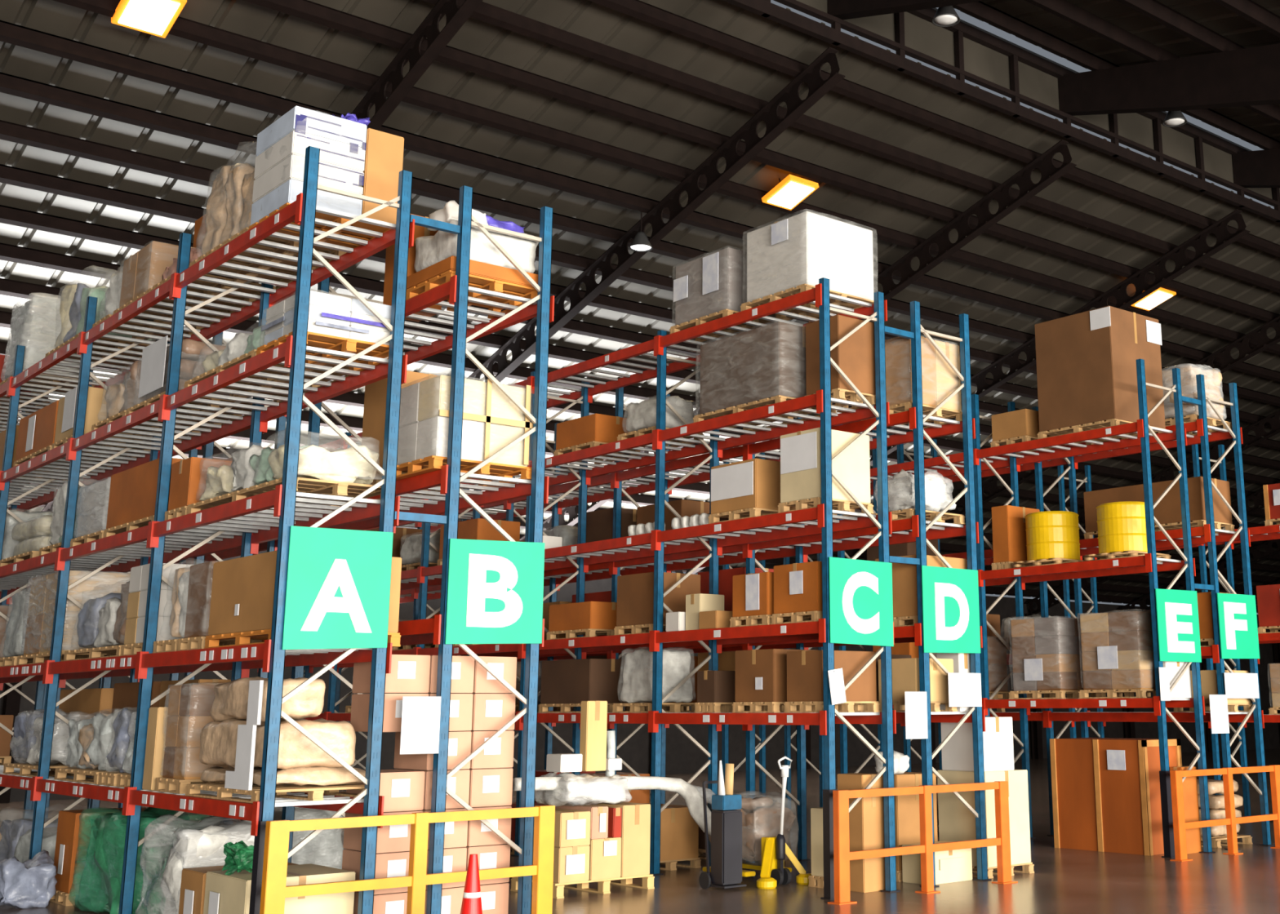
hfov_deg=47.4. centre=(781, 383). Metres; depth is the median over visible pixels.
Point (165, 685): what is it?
load
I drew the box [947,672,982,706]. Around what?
paper
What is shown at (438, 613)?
load
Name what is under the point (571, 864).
cardboard box
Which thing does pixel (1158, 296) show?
lamp
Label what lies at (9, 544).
wrapped bundle
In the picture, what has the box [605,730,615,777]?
roll
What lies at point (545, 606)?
load
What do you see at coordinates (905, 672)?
load
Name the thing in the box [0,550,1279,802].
wall
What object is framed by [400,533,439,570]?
wrapped bundle
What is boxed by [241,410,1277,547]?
purlin
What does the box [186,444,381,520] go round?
wrapped bundle
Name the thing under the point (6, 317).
purlin
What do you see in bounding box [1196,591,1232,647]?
load
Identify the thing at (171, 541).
rack
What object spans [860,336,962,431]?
load
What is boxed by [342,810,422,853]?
cardboard box
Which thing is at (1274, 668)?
load
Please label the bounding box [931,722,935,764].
column
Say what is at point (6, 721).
load
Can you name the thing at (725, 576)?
load
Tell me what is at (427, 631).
rack
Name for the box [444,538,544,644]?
letter sign
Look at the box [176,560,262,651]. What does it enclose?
load
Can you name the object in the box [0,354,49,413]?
load
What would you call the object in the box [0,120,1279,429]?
purlin
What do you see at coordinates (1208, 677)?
load
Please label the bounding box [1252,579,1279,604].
rafter
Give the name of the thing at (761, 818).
wrapped bundle
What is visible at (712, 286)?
load
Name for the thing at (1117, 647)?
load
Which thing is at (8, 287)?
purlin
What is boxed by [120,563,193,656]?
load
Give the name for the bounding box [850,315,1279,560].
rafter
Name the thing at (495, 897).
cardboard box
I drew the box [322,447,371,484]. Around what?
load
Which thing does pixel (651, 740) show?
column
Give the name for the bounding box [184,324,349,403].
wrapped bundle
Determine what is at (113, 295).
wrapped bundle
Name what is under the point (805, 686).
load
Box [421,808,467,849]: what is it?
cardboard box
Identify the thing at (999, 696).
load
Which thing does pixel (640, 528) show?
roll
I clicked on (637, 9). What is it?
purlin
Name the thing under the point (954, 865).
cardboard box
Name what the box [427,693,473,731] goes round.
cardboard box
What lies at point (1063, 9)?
purlin
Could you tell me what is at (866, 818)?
cardboard box
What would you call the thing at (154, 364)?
goods
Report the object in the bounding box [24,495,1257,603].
purlin
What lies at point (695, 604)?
cardboard box
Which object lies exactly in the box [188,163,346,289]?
wrapped bundle
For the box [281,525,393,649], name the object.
letter sign
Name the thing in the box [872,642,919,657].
load
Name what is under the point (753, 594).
load
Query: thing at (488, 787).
cardboard box
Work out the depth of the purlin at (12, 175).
23.77 m
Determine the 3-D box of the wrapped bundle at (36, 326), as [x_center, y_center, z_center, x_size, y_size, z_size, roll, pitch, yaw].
[-10.426,-0.531,20.628,1.020,1.346,1.094,11,-17,-40]
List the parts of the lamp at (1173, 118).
bulb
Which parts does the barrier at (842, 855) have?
post, foot plate, rail, rail, post, foot plate, post, foot plate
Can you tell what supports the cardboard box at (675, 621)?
on the rack at (654, 543)
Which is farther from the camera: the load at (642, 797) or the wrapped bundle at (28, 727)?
the load at (642, 797)
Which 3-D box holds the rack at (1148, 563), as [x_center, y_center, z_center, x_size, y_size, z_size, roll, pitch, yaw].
[2.406,3.859,23.906,1.090,6.860,9.600,11,-17,-40]
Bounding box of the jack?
[702,755,811,889]
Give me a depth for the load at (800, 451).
16.75 m
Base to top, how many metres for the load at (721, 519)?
0.484 m
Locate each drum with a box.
[1012,511,1083,568]
[1083,502,1171,561]
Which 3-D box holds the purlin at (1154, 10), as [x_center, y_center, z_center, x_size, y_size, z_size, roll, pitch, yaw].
[15.013,-4.419,31.275,80.000,0.272,0.181,11,-17,-40]
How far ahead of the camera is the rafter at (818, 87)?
25.93 m
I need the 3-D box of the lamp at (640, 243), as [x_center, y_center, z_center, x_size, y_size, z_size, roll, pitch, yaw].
[-2.579,-2.920,26.598,0.440,0.974,0.440,11,-17,-40]
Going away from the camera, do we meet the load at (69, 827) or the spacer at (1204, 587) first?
the load at (69, 827)
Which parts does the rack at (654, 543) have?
foot plate, foot plate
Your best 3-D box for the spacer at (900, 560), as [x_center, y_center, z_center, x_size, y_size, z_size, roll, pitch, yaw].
[1.422,2.076,16.967,0.506,0.070,0.060,11,-17,-40]
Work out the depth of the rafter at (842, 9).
22.63 m
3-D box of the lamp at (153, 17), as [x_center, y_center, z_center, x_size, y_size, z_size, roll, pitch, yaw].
[-8.619,-5.130,19.726,0.720,0.422,0.826,11,-17,-40]
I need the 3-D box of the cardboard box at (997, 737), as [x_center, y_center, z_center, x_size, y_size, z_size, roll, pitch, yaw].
[2.418,4.452,17.895,0.589,0.640,0.679,11,-17,-40]
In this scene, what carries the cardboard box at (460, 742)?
on the cardboard box at (459, 783)
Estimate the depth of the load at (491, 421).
13.71 m
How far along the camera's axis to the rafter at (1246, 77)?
25.36 m
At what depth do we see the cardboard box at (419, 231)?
14.83 m
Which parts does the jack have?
lift frame, handle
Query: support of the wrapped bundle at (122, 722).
on the rack at (171, 541)
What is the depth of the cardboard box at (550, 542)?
20.80 m
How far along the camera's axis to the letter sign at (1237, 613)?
21.29 m
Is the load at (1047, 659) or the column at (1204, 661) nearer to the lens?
the load at (1047, 659)
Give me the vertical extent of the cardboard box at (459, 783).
0.328 m
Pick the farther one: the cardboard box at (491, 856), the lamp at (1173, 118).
the lamp at (1173, 118)
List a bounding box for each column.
[0,682,22,804]
[650,739,651,775]
[805,647,810,769]
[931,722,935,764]
[1026,613,1043,759]
[1122,693,1135,738]
[1202,658,1212,751]
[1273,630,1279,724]
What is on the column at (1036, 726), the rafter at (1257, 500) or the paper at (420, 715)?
the rafter at (1257, 500)
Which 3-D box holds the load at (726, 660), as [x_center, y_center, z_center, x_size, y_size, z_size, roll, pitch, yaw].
[-0.543,4.125,19.995,0.800,0.808,1.095,11,-17,-40]
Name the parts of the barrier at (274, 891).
post, rail, rail, post, post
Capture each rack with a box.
[0,146,414,913]
[5,185,554,913]
[257,277,900,900]
[333,301,991,887]
[721,359,1215,857]
[783,373,1274,849]
[1057,444,1279,817]
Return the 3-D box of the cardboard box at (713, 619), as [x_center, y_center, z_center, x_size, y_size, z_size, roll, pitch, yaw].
[-0.694,2.919,17.783,0.557,0.217,0.348,11,-17,-40]
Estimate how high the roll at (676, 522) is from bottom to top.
0.161 m
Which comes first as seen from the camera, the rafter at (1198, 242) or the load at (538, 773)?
the load at (538, 773)
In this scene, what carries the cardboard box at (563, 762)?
on the wrapped bundle at (582, 788)
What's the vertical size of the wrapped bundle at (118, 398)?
0.766 m
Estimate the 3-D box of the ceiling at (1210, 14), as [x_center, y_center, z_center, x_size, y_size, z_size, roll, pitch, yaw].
[22.139,-4.069,23.095,80.250,6.163,27.650,11,-17,-40]
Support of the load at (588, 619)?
on the rack at (654, 543)
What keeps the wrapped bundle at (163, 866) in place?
on the floor
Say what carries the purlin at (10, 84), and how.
attached to the ceiling at (587, 19)
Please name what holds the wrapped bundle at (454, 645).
on the rack at (654, 543)
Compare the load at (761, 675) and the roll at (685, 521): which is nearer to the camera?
the load at (761, 675)
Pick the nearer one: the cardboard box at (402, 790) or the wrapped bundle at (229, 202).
the cardboard box at (402, 790)
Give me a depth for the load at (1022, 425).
22.61 m
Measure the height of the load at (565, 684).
0.714 m
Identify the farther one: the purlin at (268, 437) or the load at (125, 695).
the purlin at (268, 437)
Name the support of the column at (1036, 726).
on the floor
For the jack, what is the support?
on the floor
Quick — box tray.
[406,255,537,293]
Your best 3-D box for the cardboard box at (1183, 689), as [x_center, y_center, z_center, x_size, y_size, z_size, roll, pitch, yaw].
[5.528,4.137,20.442,0.594,0.600,0.198,11,-17,-40]
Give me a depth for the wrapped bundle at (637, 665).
18.73 m
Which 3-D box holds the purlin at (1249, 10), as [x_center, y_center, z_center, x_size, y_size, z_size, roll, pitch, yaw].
[15.873,-4.357,30.261,80.000,0.272,0.181,11,-17,-40]
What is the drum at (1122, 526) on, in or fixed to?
on the rack at (1148, 563)
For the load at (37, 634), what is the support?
on the rack at (171, 541)
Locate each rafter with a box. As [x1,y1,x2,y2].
[41,0,483,511]
[466,46,844,382]
[520,139,1076,541]
[671,208,1249,574]
[827,0,984,19]
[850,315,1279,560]
[984,410,1279,570]
[1023,481,1279,616]
[1057,43,1279,115]
[1115,539,1279,612]
[1231,148,1279,187]
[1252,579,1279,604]
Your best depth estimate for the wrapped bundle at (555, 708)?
23.18 m
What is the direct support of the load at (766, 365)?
on the rack at (654, 543)
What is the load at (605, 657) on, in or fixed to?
on the rack at (750, 553)
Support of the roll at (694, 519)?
on the rack at (654, 543)
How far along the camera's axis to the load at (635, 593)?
18.89 m
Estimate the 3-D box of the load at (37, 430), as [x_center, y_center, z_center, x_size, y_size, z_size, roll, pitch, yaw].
[-9.277,0.754,19.009,1.020,0.702,1.705,11,-17,-40]
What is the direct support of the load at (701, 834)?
on the floor
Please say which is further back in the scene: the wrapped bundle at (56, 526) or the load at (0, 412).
the load at (0, 412)
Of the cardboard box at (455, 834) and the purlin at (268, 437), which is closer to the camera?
the cardboard box at (455, 834)
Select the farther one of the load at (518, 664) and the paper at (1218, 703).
the load at (518, 664)
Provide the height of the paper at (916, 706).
0.526 m
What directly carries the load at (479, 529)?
on the rack at (654, 543)
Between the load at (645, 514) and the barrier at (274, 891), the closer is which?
the barrier at (274, 891)
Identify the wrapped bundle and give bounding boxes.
[0,293,95,397]
[0,588,49,666]
[0,817,57,862]
[0,849,57,909]
[1,510,53,564]
[3,710,79,777]
[39,481,88,555]
[44,283,151,371]
[53,707,133,784]
[63,581,129,661]
[68,807,207,913]
[91,360,210,444]
[92,271,192,339]
[97,708,136,786]
[116,711,136,787]
[136,813,254,913]
[145,247,275,313]
[152,567,225,653]
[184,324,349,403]
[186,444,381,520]
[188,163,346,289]
[222,840,253,875]
[274,806,343,869]
[345,693,355,713]
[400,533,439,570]
[434,644,483,648]
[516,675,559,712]
[534,772,631,806]
[542,524,577,557]
[612,648,694,712]
[617,395,703,449]
[708,796,795,865]
[873,469,965,527]
[1004,615,1053,654]
[1161,363,1231,435]
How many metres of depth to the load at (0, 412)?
22.94 m
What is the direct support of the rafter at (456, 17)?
on the column at (11, 700)
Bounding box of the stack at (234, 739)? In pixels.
[185,676,365,803]
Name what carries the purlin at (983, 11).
attached to the ceiling at (1210, 14)
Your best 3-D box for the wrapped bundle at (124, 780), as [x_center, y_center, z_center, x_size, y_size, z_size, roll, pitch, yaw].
[-6.268,3.640,14.473,0.500,0.758,0.566,11,-17,-40]
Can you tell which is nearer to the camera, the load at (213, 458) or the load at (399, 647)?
the load at (213, 458)
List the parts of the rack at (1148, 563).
foot plate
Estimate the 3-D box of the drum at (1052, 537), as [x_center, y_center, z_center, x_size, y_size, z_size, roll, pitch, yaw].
[4.158,2.419,22.195,0.900,0.830,0.900,11,-17,-40]
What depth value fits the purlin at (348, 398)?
41.11 m
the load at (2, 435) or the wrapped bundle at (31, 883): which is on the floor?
the wrapped bundle at (31, 883)
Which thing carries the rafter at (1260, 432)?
on the column at (933, 739)
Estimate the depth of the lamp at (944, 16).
22.34 m
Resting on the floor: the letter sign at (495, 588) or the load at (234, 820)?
the load at (234, 820)
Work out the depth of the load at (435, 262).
14.18 m
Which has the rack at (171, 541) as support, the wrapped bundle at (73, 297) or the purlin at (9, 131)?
the wrapped bundle at (73, 297)
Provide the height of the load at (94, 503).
0.749 m
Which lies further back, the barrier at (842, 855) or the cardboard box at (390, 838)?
the barrier at (842, 855)
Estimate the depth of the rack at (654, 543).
18.31 m
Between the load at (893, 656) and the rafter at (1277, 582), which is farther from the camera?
the rafter at (1277, 582)
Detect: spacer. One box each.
[394,511,446,524]
[409,214,460,234]
[884,325,914,339]
[889,555,919,564]
[1182,395,1201,405]
[1194,583,1213,590]
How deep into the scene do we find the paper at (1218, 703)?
20.57 m
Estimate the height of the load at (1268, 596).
0.850 m
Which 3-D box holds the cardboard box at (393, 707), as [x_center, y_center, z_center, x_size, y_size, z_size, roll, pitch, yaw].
[-3.509,2.945,12.947,0.430,0.328,0.646,11,-17,-40]
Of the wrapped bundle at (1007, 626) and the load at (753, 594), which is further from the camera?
the wrapped bundle at (1007, 626)
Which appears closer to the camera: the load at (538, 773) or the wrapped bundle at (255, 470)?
the wrapped bundle at (255, 470)
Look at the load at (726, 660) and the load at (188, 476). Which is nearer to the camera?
the load at (188, 476)
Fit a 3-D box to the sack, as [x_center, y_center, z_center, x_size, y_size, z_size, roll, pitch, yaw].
[1.335,4.555,17.424,0.420,0.282,0.363,11,-17,-40]
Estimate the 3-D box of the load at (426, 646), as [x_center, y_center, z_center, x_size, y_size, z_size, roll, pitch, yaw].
[-5.821,4.154,23.764,0.800,0.467,0.992,11,-17,-40]
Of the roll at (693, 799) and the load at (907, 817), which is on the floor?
the load at (907, 817)
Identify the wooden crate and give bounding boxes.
[1049,737,1182,856]
[1262,483,1279,526]
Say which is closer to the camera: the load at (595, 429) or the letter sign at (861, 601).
the letter sign at (861, 601)
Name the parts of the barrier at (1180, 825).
post, foot plate, rail, post, rail, foot plate, post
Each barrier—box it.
[259,805,555,913]
[827,781,1017,905]
[1169,764,1279,862]
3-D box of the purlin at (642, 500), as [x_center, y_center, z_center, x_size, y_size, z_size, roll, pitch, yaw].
[2.032,4.267,44.500,80.000,0.277,0.198,11,-17,-40]
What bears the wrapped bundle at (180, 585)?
on the rack at (171, 541)
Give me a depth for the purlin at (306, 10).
24.77 m
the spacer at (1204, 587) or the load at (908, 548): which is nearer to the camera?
the spacer at (1204, 587)
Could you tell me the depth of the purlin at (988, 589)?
56.33 m
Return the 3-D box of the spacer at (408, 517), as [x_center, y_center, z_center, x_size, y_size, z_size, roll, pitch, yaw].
[-3.242,1.204,12.961,0.506,0.070,0.060,11,-17,-40]
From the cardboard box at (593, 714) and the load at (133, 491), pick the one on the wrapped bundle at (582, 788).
the cardboard box at (593, 714)
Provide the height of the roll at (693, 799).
0.793 m
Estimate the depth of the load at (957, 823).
17.62 m
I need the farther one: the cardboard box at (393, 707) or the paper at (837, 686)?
the paper at (837, 686)
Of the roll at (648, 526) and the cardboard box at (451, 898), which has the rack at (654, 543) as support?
the roll at (648, 526)
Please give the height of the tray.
0.140 m
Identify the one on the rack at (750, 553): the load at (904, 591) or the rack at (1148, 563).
the load at (904, 591)
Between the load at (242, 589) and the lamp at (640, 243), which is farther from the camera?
the lamp at (640, 243)
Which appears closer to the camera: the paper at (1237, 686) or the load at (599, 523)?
the paper at (1237, 686)
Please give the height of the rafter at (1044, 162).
7.025 m
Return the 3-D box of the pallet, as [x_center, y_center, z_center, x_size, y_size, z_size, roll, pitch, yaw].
[-2.232,5.610,16.260,1.300,0.150,0.950,11,-17,-40]
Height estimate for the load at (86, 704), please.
1.000 m
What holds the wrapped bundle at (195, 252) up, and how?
on the rack at (171, 541)
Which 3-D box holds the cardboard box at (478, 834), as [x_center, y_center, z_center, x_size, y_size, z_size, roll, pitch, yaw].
[-2.836,4.051,13.302,0.430,0.328,0.646,11,-17,-40]
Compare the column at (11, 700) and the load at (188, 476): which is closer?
the load at (188, 476)
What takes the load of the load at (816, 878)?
on the floor
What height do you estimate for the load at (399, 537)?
0.842 m
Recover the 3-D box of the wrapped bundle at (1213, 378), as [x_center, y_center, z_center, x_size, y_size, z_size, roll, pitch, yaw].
[6.335,0.226,22.494,1.000,1.001,0.830,11,-17,-40]
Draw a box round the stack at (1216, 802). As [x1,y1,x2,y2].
[1196,779,1252,848]
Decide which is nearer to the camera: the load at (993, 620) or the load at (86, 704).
the load at (86, 704)
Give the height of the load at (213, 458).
0.973 m
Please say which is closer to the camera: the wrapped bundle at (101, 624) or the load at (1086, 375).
the wrapped bundle at (101, 624)
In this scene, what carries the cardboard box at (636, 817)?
on the pallet
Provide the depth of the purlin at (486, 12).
25.50 m
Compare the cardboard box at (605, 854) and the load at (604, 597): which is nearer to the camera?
the cardboard box at (605, 854)
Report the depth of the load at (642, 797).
21.68 m
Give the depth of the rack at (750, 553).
19.00 m
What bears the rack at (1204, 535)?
on the floor
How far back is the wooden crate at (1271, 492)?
25.89 m
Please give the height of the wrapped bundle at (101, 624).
0.858 m
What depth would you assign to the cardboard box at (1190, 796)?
20.04 m
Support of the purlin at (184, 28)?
attached to the ceiling at (587, 19)
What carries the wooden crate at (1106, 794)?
on the floor
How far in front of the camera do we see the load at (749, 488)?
17.48 m
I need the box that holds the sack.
[874,751,909,774]
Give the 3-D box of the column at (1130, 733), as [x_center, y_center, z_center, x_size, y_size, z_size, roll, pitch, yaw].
[14.264,12.501,59.701,0.280,5.501,0.300,11,-17,-40]
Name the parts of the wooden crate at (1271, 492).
panel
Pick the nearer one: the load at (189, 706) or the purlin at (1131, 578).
the load at (189, 706)
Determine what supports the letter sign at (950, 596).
attached to the rack at (750, 553)
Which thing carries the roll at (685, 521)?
on the rack at (654, 543)
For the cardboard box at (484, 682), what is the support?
on the cardboard box at (491, 712)
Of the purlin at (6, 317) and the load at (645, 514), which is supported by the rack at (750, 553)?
the load at (645, 514)
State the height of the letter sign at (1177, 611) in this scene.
1.004 m
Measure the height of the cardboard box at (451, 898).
0.328 m
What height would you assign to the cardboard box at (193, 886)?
0.620 m
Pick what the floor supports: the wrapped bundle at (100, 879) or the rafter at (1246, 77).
the wrapped bundle at (100, 879)
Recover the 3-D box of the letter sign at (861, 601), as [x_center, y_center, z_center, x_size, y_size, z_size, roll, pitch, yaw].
[0.904,2.467,16.310,0.987,0.959,0.020,11,-17,-40]
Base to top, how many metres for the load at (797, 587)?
0.680 m
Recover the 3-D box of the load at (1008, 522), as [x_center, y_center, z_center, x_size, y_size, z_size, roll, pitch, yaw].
[3.697,2.458,22.747,0.850,1.000,0.370,11,-17,-40]
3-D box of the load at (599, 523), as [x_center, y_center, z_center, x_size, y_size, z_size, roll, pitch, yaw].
[-2.611,2.435,22.772,0.800,0.818,1.027,11,-17,-40]
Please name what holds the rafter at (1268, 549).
on the column at (1130, 733)
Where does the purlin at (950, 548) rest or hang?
attached to the ceiling at (587, 19)
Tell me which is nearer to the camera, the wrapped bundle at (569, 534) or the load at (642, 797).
the load at (642, 797)
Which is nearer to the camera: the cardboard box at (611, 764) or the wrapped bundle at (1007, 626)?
the cardboard box at (611, 764)
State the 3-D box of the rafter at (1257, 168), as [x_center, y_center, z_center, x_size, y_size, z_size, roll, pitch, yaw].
[18.908,-4.040,20.688,0.240,6.628,27.400,11,-17,-40]
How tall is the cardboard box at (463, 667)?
0.328 m
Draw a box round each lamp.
[111,0,186,38]
[628,212,653,252]
[761,174,818,210]
[932,5,959,26]
[1130,287,1176,311]
[1162,111,1187,127]
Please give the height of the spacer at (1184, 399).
0.070 m
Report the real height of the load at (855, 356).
1.020 m
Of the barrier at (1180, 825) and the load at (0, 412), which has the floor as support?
the barrier at (1180, 825)
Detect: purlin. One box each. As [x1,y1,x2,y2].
[0,20,1279,382]
[0,71,1279,406]
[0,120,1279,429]
[0,164,1279,450]
[0,204,1279,469]
[0,242,1279,484]
[0,278,1264,502]
[0,311,1265,517]
[0,342,1265,528]
[2,431,1279,573]
[19,403,1279,560]
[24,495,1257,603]
[30,483,1256,591]
[53,0,1279,355]
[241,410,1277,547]
[244,0,1279,322]
[422,0,1279,293]
[435,495,1279,583]
[588,0,1279,257]
[673,565,1257,613]
[952,0,1279,150]
[1024,0,1279,124]
[1115,0,1244,52]
[1212,0,1279,37]
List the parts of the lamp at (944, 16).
bulb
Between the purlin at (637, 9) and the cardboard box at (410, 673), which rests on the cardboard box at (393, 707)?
the cardboard box at (410, 673)
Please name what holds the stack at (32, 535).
on the rack at (171, 541)
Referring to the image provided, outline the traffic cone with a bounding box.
[460,853,482,913]
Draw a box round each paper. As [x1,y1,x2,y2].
[400,696,440,754]
[827,668,846,705]
[904,691,928,739]
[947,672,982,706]
[1159,667,1170,701]
[1208,694,1229,733]
[1223,672,1259,698]
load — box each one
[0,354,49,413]
[0,412,17,431]
[0,425,68,491]
[0,605,32,663]
[0,715,13,765]
[13,400,128,475]
[16,569,130,665]
[48,807,147,906]
[49,688,114,776]
[51,386,151,461]
[70,477,119,546]
[103,457,213,537]
[111,681,160,713]
[112,240,228,333]
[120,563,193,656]
[154,684,233,794]
[158,679,231,707]
[164,457,273,522]
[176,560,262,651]
[200,817,240,826]
[204,551,401,648]
[213,457,226,460]
[248,106,404,248]
[256,290,391,376]
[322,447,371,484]
[361,370,460,496]
[367,527,422,571]
[391,643,435,650]
[395,374,533,487]
[398,619,408,649]
[405,200,538,319]
[431,612,484,644]
[436,518,519,565]
[509,802,549,854]
[515,662,520,711]
[534,769,595,802]
[537,658,634,712]
[542,601,572,639]
[546,601,631,639]
[553,413,639,464]
[570,655,643,711]
[572,591,611,636]
[584,772,649,804]
[586,507,636,548]
[613,572,700,635]
[636,499,709,546]
[642,803,701,871]
[643,656,697,711]
[669,247,775,342]
[693,321,835,431]
[694,513,786,550]
[694,671,750,712]
[697,567,773,611]
[697,651,735,702]
[697,826,746,863]
[708,458,800,528]
[729,572,811,627]
[732,648,814,712]
[740,211,873,322]
[770,561,822,624]
[777,427,873,519]
[783,650,879,712]
[804,314,875,413]
[808,807,823,888]
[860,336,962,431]
[863,654,911,711]
[866,539,937,561]
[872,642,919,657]
[875,555,966,626]
[878,657,957,711]
[893,772,937,881]
[929,637,1009,699]
[936,793,938,831]
[937,769,1034,878]
[986,613,1000,637]
[990,408,1053,453]
[991,505,1039,570]
[991,694,1005,712]
[1008,617,1096,699]
[1034,306,1165,445]
[1078,611,1155,698]
[1083,476,1235,539]
[1173,670,1253,712]
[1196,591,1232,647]
[1256,584,1279,633]
[1268,663,1279,715]
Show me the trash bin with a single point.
(726, 822)
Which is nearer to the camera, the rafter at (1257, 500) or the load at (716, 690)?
the load at (716, 690)
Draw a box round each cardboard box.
[142,706,204,791]
[178,862,297,913]
[192,213,206,249]
[203,863,355,913]
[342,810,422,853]
[342,848,409,894]
[346,769,425,812]
[350,693,428,732]
[351,654,430,693]
[353,891,407,913]
[382,213,441,322]
[393,731,471,770]
[396,768,470,809]
[404,655,474,693]
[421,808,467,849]
[424,886,464,913]
[425,847,466,890]
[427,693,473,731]
[453,656,516,693]
[462,768,513,807]
[462,882,509,913]
[463,730,514,768]
[466,805,511,846]
[466,844,510,884]
[471,693,515,730]
[532,844,589,883]
[533,808,591,847]
[542,535,562,549]
[546,753,582,772]
[555,803,608,839]
[579,701,607,771]
[589,837,621,880]
[590,802,650,877]
[600,805,622,837]
[605,758,622,770]
[666,612,685,631]
[685,593,724,630]
[698,610,746,629]
[837,773,884,893]
[902,840,972,884]
[936,653,971,711]
[940,716,1013,771]
[1162,661,1191,697]
[1169,766,1201,853]
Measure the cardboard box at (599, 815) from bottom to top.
0.340 m
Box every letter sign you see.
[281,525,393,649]
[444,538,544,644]
[828,556,893,646]
[921,565,980,653]
[1155,588,1201,662]
[1217,592,1259,658]
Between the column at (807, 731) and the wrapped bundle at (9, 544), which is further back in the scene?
the column at (807, 731)
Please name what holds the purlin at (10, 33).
attached to the ceiling at (587, 19)
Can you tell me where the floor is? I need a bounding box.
[0,748,1279,913]
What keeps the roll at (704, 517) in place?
on the rack at (654, 543)
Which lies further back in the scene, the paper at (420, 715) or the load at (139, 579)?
the load at (139, 579)
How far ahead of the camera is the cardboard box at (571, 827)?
15.78 m
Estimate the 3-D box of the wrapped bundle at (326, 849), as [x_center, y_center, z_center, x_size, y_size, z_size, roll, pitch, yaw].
[-5.170,5.021,15.561,0.800,1.023,1.009,11,-17,-40]
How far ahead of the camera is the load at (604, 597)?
22.26 m
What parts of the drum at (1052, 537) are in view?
lid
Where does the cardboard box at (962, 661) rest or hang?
on the rack at (750, 553)
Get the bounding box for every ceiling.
[0,0,1279,606]
[954,0,1279,150]
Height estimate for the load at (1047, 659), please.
1.233 m
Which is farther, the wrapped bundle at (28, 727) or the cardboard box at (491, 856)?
the wrapped bundle at (28, 727)
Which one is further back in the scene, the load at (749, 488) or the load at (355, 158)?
the load at (749, 488)
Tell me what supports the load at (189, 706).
on the rack at (171, 541)
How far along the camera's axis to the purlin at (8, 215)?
26.68 m
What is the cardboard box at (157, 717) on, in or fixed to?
on the rack at (171, 541)
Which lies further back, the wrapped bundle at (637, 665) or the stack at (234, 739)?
the wrapped bundle at (637, 665)
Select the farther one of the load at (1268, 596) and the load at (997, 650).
the load at (1268, 596)
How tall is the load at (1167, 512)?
0.780 m
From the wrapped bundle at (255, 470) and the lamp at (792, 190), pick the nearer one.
the wrapped bundle at (255, 470)
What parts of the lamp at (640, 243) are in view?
lamp shade, bulb, hanging rod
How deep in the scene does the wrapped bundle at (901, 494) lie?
17.74 m
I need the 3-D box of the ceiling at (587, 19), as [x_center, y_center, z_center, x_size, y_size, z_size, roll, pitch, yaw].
[5.890,1.432,40.818,80.250,6.589,21.100,11,-17,-40]
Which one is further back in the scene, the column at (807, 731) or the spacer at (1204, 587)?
the column at (807, 731)
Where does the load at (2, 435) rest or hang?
on the rack at (171, 541)
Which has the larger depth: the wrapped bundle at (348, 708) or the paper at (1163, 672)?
the wrapped bundle at (348, 708)
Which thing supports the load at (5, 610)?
on the rack at (171, 541)
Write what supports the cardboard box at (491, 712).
on the cardboard box at (499, 753)
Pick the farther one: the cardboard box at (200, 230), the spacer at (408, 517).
the cardboard box at (200, 230)
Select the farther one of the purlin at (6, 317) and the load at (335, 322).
the purlin at (6, 317)
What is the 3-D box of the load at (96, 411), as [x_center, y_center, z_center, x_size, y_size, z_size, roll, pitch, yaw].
[-8.329,0.508,17.959,1.020,0.713,1.063,11,-17,-40]
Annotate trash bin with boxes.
[698,760,746,888]
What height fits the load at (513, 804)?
0.637 m
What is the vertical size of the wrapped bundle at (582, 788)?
0.360 m
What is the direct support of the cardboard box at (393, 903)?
on the pallet
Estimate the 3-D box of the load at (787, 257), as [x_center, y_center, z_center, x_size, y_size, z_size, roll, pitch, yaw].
[0.349,-1.407,18.036,1.261,1.080,1.226,11,-17,-40]
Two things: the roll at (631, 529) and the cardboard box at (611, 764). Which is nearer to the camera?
the cardboard box at (611, 764)
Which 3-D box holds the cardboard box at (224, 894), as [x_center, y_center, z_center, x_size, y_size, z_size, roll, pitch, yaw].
[-4.274,4.475,12.268,0.957,0.644,0.923,11,-17,-40]
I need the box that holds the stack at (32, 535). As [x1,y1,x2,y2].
[0,515,53,566]
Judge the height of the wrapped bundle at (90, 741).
0.769 m
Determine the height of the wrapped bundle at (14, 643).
1.017 m
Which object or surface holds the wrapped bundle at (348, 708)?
on the rack at (654, 543)
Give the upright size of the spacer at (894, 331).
0.070 m
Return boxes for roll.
[512,776,711,836]
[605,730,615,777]
[627,524,635,536]
[635,523,645,535]
[644,522,653,533]
[671,517,680,529]
[680,515,689,528]
[688,514,699,527]
[698,512,709,525]
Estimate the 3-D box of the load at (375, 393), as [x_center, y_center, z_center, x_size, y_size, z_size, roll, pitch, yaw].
[-3.781,0.530,14.759,0.750,1.150,0.800,11,-17,-40]
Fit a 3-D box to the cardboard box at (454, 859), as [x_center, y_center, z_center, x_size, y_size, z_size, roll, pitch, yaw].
[-3.168,4.316,12.942,0.430,0.328,0.646,11,-17,-40]

